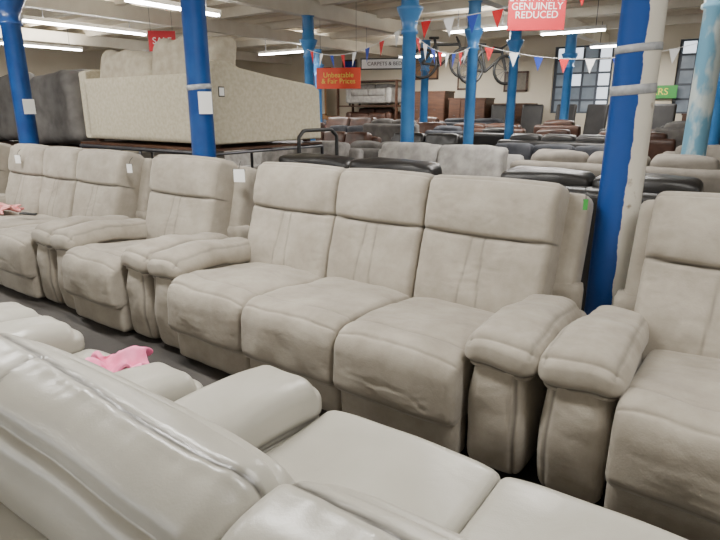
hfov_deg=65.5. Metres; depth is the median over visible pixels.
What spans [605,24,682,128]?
pier
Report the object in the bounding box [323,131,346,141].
cushion
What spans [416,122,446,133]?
leather sofa
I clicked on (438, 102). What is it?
wardrobe
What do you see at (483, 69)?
bicycle
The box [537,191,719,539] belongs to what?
recliner sofa
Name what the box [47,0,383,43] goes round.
joist
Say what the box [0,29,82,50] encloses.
fluorescent light
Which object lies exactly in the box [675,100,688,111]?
pane
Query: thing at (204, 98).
notice
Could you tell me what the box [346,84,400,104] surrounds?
fabric sofa
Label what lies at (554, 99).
bar
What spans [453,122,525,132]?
leather sofa
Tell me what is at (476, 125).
cushion
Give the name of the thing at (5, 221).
seat cushion
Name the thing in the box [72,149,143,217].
cushion
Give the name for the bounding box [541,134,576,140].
cushion
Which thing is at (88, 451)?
cushion
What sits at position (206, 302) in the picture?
seat cushion
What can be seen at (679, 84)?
bar
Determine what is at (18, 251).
seat cushion
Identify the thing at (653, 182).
cushion
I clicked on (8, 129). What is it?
armchair
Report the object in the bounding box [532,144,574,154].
cushion
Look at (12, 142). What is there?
rack
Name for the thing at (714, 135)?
shaft
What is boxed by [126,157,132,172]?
price tag
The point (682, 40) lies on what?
mullion
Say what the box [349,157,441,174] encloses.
cushion
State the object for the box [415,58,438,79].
framed poster
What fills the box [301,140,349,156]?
cushion
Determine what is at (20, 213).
handset
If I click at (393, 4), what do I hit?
joist
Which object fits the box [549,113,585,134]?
low spandrel
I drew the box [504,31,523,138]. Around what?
shaft
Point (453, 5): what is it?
joist
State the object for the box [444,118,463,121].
cushion
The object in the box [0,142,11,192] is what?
recliner sofa
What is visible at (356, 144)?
cushion
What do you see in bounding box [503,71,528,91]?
framed poster
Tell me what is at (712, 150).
sofa
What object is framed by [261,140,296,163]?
cushion
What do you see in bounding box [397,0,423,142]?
shaft
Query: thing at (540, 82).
wall
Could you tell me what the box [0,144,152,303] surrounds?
recliner sofa
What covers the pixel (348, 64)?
print
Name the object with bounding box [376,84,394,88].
cushion
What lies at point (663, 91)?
wall sign
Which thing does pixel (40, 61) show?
wall
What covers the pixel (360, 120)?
cushion
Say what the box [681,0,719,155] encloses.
shaft
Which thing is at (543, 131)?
cushion
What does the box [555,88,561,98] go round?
pane
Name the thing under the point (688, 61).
pane
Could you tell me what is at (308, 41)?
shaft
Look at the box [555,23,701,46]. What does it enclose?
wall
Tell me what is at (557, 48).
mullion
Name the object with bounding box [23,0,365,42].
joist
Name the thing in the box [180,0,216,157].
column
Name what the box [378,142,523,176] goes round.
sofa
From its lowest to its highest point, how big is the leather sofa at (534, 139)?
1.098 m
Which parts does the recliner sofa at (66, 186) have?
footrest panel, arm, panel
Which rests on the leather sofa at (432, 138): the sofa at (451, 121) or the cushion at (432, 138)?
the cushion at (432, 138)
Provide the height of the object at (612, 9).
0.180 m
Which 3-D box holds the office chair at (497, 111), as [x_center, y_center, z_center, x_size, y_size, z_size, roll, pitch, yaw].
[3.737,-3.592,14.926,0.640,1.573,0.666,4,16,12]
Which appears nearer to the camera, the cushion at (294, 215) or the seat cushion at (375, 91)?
the cushion at (294, 215)
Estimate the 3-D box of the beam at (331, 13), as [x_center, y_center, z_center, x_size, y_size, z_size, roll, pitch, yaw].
[-2.434,-3.974,7.726,0.180,0.260,21.000,11,19,34]
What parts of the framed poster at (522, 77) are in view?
frame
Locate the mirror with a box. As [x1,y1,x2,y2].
[314,83,326,114]
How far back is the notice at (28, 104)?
6.24 m
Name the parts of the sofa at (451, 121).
frame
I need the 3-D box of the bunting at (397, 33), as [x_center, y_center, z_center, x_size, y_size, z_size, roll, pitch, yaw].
[-0.170,-3.234,8.362,0.079,0.401,3.267,-8,18,-26]
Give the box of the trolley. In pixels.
[297,128,338,155]
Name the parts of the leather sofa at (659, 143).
frame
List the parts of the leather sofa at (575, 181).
frame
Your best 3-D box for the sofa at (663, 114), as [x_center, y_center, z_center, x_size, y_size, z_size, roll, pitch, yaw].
[6.797,-2.987,12.816,0.640,1.573,0.666,11,20,34]
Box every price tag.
[14,150,20,162]
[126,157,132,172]
[233,161,244,181]
[583,187,588,209]
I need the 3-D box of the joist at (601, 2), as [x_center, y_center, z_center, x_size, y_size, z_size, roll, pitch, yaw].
[1.666,-5.545,12.409,23.000,0.080,0.060,11,19,34]
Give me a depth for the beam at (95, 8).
10.95 m
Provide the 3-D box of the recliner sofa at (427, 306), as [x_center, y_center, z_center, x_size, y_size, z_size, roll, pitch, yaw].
[-0.033,0.030,3.126,2.422,1.120,1.244,11,19,34]
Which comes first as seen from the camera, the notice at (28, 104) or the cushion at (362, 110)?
the notice at (28, 104)
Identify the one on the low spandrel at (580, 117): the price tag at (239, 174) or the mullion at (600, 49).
the mullion at (600, 49)
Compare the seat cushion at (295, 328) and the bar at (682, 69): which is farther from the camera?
the bar at (682, 69)
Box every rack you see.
[0,140,153,158]
[79,140,323,167]
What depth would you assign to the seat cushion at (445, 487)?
1.56 m
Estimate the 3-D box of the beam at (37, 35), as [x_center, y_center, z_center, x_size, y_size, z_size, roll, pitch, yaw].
[-8.647,-5.204,12.017,0.180,0.260,21.000,11,19,34]
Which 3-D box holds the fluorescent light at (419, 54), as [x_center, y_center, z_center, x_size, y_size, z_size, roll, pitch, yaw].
[1.637,-5.938,14.751,1.400,0.616,0.120,11,19,34]
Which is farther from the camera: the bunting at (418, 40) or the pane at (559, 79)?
the pane at (559, 79)
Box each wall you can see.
[0,39,176,152]
[235,35,555,124]
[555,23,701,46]
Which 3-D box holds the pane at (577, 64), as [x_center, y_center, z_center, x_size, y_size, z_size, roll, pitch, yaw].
[5.728,-5.388,14.836,0.335,0.300,0.010,11,19,34]
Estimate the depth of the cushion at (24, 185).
5.52 m
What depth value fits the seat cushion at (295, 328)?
2.75 m
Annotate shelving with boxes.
[337,79,401,119]
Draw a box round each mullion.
[550,47,558,112]
[577,45,585,112]
[593,48,601,103]
[606,47,614,103]
[672,39,684,103]
[687,38,698,110]
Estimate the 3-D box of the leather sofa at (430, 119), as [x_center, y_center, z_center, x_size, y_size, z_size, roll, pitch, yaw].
[1.701,-3.438,14.954,1.020,1.267,0.831,11,19,34]
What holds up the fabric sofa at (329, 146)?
on the floor
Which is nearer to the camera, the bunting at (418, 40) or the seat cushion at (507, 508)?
the seat cushion at (507, 508)
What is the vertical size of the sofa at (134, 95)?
1.037 m
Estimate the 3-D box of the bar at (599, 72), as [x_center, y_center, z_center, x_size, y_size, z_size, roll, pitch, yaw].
[5.874,-5.192,14.770,1.500,0.050,0.050,11,19,34]
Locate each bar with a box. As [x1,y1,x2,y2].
[554,99,606,100]
[555,85,607,87]
[556,71,609,74]
[558,57,611,61]
[559,45,589,48]
[678,83,690,85]
[680,68,692,70]
[682,53,695,55]
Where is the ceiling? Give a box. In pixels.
[21,0,700,48]
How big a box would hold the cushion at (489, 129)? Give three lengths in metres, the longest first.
0.756 x 0.594 x 0.265 m
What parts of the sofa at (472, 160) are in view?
frame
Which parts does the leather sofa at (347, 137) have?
frame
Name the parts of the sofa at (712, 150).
frame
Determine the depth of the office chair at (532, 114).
14.54 m
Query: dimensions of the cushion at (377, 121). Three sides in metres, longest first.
0.901 x 0.544 x 0.264 m
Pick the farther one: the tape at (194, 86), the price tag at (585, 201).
the tape at (194, 86)
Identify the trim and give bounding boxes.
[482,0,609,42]
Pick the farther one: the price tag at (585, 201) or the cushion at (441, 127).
the cushion at (441, 127)
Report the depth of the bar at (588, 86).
14.77 m
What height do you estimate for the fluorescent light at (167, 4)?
0.566 m
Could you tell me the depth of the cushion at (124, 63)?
5.93 m
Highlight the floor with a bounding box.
[0,150,603,506]
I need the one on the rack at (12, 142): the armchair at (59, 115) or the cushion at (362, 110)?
the armchair at (59, 115)
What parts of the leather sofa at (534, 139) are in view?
frame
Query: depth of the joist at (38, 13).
11.11 m
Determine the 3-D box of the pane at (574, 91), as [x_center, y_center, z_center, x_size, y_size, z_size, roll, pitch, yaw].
[5.728,-4.734,15.024,0.335,0.300,0.010,11,19,34]
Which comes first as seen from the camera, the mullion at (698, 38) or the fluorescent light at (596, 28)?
the fluorescent light at (596, 28)
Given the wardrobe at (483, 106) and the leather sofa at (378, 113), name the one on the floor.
the wardrobe at (483, 106)
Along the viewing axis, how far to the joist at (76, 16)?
12.05 m
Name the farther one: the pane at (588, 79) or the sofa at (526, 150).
the pane at (588, 79)
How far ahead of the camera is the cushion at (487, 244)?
2.80 m
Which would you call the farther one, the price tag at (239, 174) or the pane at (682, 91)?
the pane at (682, 91)
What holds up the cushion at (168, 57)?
on the sofa at (134, 95)
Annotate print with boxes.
[345,61,354,67]
[505,73,526,89]
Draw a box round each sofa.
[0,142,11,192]
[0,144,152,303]
[0,302,40,322]
[0,333,687,539]
[79,36,320,147]
[147,162,592,473]
[224,140,302,165]
[246,140,363,168]
[278,153,441,175]
[316,131,380,143]
[326,116,376,131]
[330,125,362,131]
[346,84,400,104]
[346,108,400,119]
[350,140,388,157]
[363,119,418,142]
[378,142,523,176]
[391,132,462,144]
[416,117,443,122]
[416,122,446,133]
[425,125,462,135]
[440,118,502,125]
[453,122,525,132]
[473,127,513,145]
[495,143,603,159]
[497,133,604,147]
[501,166,703,310]
[510,149,719,192]
[533,119,580,136]
[536,128,576,136]
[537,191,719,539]
[598,131,675,160]
[653,122,685,149]
[663,145,719,160]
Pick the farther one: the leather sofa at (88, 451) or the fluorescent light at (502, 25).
the fluorescent light at (502, 25)
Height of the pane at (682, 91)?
0.300 m
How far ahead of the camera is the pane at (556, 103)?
15.35 m
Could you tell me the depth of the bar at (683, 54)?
13.32 m
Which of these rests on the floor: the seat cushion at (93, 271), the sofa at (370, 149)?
the sofa at (370, 149)
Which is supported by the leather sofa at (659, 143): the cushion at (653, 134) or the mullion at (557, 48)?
the cushion at (653, 134)
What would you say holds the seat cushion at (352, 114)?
on the leather sofa at (378, 113)
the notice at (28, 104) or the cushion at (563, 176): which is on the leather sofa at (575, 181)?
the cushion at (563, 176)
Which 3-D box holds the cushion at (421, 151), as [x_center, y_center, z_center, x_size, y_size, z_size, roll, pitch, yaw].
[0.604,-1.203,6.857,0.794,0.712,0.266,11,11,34]
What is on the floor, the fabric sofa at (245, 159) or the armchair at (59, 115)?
the fabric sofa at (245, 159)
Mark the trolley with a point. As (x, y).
(331, 130)
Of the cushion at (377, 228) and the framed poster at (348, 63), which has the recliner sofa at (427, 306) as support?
the cushion at (377, 228)
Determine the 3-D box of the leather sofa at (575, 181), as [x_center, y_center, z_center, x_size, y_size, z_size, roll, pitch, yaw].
[1.751,-0.231,4.162,1.720,1.050,0.911,11,19,34]
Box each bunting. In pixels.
[307,28,401,67]
[415,0,583,37]
[416,36,468,66]
[478,43,696,72]
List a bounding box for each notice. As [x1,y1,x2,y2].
[22,99,35,113]
[198,91,212,113]
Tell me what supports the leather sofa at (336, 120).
on the floor
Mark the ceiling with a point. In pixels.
(24, 9)
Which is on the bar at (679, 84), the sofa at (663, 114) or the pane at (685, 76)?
the pane at (685, 76)
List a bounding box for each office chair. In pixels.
[491,105,505,122]
[521,104,543,132]
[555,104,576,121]
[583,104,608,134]
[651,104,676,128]
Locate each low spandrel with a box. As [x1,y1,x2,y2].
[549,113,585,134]
[675,114,681,120]
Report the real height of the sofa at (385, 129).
1.258 m
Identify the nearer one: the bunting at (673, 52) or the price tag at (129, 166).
the price tag at (129, 166)
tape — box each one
[186,84,211,90]
[609,83,657,95]
[614,41,662,54]
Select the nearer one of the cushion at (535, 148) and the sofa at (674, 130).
the cushion at (535, 148)
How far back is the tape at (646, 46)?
2.57 m
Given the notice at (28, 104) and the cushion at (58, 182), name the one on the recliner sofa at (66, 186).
the cushion at (58, 182)
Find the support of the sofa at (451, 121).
on the floor
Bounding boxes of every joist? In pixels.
[0,0,135,27]
[0,0,229,38]
[22,0,179,27]
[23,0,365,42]
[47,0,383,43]
[70,0,450,45]
[81,0,490,50]
[112,0,584,49]
[234,0,621,41]
[236,7,700,48]
[236,9,703,50]
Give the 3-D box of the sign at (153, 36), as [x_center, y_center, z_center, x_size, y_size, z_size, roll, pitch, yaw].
[-3.711,-4.552,10.434,0.500,0.900,0.024,-1,16,-4]
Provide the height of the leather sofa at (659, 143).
1.089 m
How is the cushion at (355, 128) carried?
on the sofa at (345, 128)
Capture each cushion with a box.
[0,210,30,215]
[0,214,60,228]
[0,224,39,278]
[0,333,294,539]
[5,144,50,213]
[39,146,83,217]
[62,239,146,309]
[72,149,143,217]
[73,349,127,369]
[100,49,152,77]
[146,154,237,238]
[152,36,235,74]
[167,262,321,353]
[221,481,470,539]
[241,277,409,386]
[248,162,345,277]
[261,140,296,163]
[265,410,500,533]
[278,153,354,168]
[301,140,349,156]
[316,131,324,140]
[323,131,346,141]
[326,116,350,131]
[327,168,434,297]
[330,125,347,131]
[333,297,494,427]
[345,132,371,143]
[347,125,362,131]
[349,116,376,125]
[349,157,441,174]
[350,140,379,147]
[351,89,368,95]
[351,113,368,116]
[359,108,375,112]
[361,84,375,88]
[368,88,384,95]
[368,113,384,118]
[371,119,393,123]
[375,108,394,112]
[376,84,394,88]
[377,142,388,148]
[380,142,441,162]
[392,119,415,123]
[393,132,426,142]
[413,174,569,312]
[425,133,462,144]
[434,125,462,130]
[437,144,507,176]
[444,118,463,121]
[453,122,485,127]
[460,477,687,539]
[474,118,502,122]
[482,127,513,132]
[485,123,520,128]
[495,143,533,159]
[501,166,595,185]
[510,133,542,139]
[531,149,588,162]
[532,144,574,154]
[536,128,570,134]
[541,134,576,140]
[543,119,574,124]
[575,134,604,142]
[575,145,603,156]
[587,151,650,165]
[592,173,703,191]
[605,349,719,525]
[634,191,719,361]
[650,132,667,137]
[650,154,719,169]
[664,122,685,128]
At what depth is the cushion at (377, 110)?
17.57 m
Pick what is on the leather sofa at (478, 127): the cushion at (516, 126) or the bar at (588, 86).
the cushion at (516, 126)
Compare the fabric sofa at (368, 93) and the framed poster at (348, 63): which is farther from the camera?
the framed poster at (348, 63)
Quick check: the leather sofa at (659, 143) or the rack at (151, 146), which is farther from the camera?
the leather sofa at (659, 143)
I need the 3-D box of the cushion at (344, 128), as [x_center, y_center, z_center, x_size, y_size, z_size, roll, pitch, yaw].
[-0.514,-3.193,13.752,0.544,0.718,0.265,11,11,34]
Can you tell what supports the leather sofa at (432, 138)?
on the floor
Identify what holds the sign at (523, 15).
hanging from the ceiling
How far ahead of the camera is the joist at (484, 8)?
11.71 m
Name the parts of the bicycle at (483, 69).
frame, frame, frame, frame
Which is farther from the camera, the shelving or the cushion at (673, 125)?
the shelving
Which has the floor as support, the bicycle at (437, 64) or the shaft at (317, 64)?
the shaft at (317, 64)
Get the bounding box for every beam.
[0,27,291,64]
[23,0,401,57]
[218,0,492,50]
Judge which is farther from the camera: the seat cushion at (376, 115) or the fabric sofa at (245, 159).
the seat cushion at (376, 115)
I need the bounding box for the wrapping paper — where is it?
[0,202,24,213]
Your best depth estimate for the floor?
3.62 m
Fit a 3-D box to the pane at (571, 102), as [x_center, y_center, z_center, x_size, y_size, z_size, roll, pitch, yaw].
[5.728,-4.408,15.117,0.335,0.300,0.010,11,19,34]
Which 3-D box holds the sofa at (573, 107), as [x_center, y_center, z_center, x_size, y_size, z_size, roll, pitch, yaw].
[4.976,-3.347,14.072,0.666,1.573,0.640,-13,21,-39]
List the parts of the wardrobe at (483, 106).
drawer, drawer, drawer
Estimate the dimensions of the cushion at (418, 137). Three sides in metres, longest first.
0.694 x 0.678 x 0.266 m
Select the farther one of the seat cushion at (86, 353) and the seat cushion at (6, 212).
the seat cushion at (6, 212)
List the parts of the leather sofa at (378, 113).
arm, arm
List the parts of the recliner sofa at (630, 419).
arm, frame, panel, footrest panel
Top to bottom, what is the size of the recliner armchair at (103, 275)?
1.118 m
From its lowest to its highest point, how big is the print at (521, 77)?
0.450 m
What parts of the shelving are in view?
post, shelf, shelf, post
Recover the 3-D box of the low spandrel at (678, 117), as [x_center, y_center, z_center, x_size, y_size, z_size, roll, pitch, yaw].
[8.287,-3.095,13.606,1.500,1.350,0.300,11,19,34]
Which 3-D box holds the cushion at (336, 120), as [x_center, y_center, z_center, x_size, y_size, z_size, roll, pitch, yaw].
[-0.558,-3.600,14.820,0.744,0.925,0.265,11,11,34]
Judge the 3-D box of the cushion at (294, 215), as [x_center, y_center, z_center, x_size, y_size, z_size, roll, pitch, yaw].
[-0.400,-0.307,3.665,0.695,0.770,0.280,11,4,34]
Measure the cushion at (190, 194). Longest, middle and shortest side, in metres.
0.770 x 0.764 x 0.280 m
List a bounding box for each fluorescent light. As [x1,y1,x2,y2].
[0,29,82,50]
[21,11,147,35]
[125,0,220,16]
[258,40,302,55]
[398,46,446,57]
[450,10,506,33]
[540,0,606,35]
[590,21,616,47]
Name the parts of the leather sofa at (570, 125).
frame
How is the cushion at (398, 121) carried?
on the sofa at (385, 129)
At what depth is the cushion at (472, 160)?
6.25 m
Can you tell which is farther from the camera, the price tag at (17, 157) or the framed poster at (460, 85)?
the framed poster at (460, 85)
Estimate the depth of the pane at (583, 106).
14.93 m
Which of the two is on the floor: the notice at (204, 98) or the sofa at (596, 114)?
the sofa at (596, 114)
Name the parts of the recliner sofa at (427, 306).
arm, footrest panel, footrest panel, footrest panel, frame, arm, panel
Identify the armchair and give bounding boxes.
[0,73,34,140]
[0,316,202,401]
[30,69,119,144]
[50,154,256,338]
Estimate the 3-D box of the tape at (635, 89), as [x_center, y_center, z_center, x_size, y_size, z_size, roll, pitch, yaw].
[1.321,-0.872,2.707,0.210,0.063,0.208,-3,16,-9]
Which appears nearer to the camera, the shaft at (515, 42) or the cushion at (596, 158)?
the cushion at (596, 158)
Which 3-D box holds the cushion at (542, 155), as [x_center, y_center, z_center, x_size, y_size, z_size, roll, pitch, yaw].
[1.848,-0.755,5.222,0.494,0.732,0.263,11,27,34]
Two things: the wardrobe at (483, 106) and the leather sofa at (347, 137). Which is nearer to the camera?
the leather sofa at (347, 137)
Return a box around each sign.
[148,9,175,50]
[316,46,360,88]
[361,11,401,69]
[507,0,566,30]
[656,85,677,97]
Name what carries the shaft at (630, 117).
on the floor
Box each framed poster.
[342,59,356,67]
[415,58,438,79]
[457,62,466,89]
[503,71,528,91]
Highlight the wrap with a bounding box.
[85,346,152,372]
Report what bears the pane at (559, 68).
on the bar at (599, 72)
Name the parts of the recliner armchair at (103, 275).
arm, footrest panel, arm, panel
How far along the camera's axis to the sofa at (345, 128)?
13.47 m
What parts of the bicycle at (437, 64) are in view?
frame, frame, frame, frame, frame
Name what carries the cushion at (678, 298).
on the recliner sofa at (630, 419)
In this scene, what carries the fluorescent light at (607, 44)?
hanging from the ceiling
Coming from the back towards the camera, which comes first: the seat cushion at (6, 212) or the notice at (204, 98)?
the seat cushion at (6, 212)
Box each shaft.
[0,0,39,143]
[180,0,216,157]
[299,15,317,140]
[314,49,323,121]
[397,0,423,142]
[418,40,432,122]
[463,0,483,144]
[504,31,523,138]
[559,34,578,119]
[584,0,668,314]
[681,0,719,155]
[708,72,719,144]
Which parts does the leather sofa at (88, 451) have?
arm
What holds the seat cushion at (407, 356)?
on the recliner sofa at (427, 306)
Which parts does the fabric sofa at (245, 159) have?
frame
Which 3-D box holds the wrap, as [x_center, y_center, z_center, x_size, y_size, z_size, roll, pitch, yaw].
[-0.902,0.347,2.111,0.237,0.094,0.254,-4,17,-15]
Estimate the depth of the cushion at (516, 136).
8.56 m
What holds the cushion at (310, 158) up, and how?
on the leather sofa at (434, 168)
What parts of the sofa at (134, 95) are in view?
panel, panel, panel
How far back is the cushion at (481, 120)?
13.39 m
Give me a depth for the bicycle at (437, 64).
12.18 m
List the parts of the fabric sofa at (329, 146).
frame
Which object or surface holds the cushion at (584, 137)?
on the leather sofa at (534, 139)
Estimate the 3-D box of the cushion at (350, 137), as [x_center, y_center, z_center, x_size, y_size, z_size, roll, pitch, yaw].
[-0.049,-2.483,11.399,0.561,0.650,0.264,11,11,34]
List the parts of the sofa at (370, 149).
frame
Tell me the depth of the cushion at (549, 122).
10.97 m
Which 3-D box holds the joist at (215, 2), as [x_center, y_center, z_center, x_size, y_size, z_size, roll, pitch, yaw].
[-0.785,-4.605,9.130,23.000,0.080,0.060,11,19,34]
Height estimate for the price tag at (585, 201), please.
0.102 m
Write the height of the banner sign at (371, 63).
1.180 m
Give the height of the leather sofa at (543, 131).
1.115 m
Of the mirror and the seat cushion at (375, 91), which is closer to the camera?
the seat cushion at (375, 91)
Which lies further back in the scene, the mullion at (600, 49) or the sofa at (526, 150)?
the mullion at (600, 49)
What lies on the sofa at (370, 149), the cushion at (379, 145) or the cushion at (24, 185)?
the cushion at (379, 145)
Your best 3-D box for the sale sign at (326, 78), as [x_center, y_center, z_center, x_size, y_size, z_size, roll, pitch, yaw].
[-0.410,-4.221,10.495,0.860,1.570,0.024,3,16,10]
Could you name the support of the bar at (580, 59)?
attached to the pier
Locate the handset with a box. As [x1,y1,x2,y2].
[19,212,36,215]
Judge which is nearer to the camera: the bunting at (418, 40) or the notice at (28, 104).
the notice at (28, 104)
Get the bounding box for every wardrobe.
[414,91,454,120]
[448,98,494,118]
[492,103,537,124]
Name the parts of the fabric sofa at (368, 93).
arm, frame, arm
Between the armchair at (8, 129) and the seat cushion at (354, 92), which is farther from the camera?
the seat cushion at (354, 92)
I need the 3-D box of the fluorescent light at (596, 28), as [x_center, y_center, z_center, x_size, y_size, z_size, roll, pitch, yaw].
[4.008,-4.746,10.503,1.200,0.566,0.120,11,19,34]
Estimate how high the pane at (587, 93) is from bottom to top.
0.300 m
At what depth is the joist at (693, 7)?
12.00 m
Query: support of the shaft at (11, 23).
on the floor
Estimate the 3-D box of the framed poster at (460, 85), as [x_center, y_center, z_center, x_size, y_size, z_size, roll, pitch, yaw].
[3.147,-5.710,16.468,0.590,0.790,0.040,11,19,34]
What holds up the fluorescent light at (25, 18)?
hanging from the ceiling
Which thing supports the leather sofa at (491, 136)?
on the floor
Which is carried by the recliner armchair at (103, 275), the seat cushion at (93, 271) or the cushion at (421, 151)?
the seat cushion at (93, 271)
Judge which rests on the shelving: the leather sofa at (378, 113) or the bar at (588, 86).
the leather sofa at (378, 113)
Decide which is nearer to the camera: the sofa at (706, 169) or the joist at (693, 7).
the sofa at (706, 169)
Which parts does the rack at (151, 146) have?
rail, frame, frame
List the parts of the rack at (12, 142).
frame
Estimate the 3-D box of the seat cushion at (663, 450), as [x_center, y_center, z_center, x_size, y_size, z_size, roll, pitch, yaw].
[1.311,0.549,2.020,0.608,0.346,0.844,11,18,34]
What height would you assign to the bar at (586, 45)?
0.050 m
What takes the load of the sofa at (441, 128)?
on the floor
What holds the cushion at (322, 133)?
on the leather sofa at (347, 137)
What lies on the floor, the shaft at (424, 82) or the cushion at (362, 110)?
the shaft at (424, 82)
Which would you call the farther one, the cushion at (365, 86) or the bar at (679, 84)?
the cushion at (365, 86)
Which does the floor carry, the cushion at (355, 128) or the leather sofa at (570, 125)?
the leather sofa at (570, 125)
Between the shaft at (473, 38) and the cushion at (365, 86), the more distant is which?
the cushion at (365, 86)
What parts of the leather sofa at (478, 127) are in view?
frame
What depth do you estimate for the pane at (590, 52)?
14.54 m
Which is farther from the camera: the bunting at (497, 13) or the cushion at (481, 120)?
the cushion at (481, 120)
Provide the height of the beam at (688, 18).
0.180 m
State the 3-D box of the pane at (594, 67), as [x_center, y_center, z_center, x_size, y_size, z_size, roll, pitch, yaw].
[6.032,-5.328,14.626,0.335,0.300,0.010,11,19,34]
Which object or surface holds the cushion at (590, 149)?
on the sofa at (526, 150)
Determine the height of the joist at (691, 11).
0.080 m
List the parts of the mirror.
frame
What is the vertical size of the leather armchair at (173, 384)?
1.012 m
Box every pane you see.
[553,101,560,111]
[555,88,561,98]
[556,75,563,85]
[557,62,563,72]
[570,88,579,98]
[570,101,577,111]
[573,61,582,71]
[580,101,592,111]
[581,87,594,98]
[582,74,595,85]
[584,60,597,71]
[585,47,598,57]
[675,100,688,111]
[676,85,690,97]
[678,70,692,82]
[680,55,694,68]
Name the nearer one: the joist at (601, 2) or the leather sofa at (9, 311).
the leather sofa at (9, 311)
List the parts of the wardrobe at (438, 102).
drawer, drawer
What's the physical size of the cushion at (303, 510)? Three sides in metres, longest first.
0.684 x 0.608 x 0.287 m
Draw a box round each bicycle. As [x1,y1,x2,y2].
[415,14,478,78]
[457,36,508,84]
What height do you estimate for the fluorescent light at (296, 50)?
0.566 m
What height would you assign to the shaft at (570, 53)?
3.010 m
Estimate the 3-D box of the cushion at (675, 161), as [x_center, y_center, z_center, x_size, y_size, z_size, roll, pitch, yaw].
[2.660,-0.594,4.661,0.494,0.732,0.263,11,27,34]
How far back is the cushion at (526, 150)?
7.48 m
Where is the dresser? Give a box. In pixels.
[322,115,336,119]
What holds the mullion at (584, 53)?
on the low spandrel at (580, 117)
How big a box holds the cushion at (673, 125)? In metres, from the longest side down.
0.877 x 0.544 x 0.265 m
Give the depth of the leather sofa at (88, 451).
0.88 m
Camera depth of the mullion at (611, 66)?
14.38 m
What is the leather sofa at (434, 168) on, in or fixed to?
on the floor
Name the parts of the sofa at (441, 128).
frame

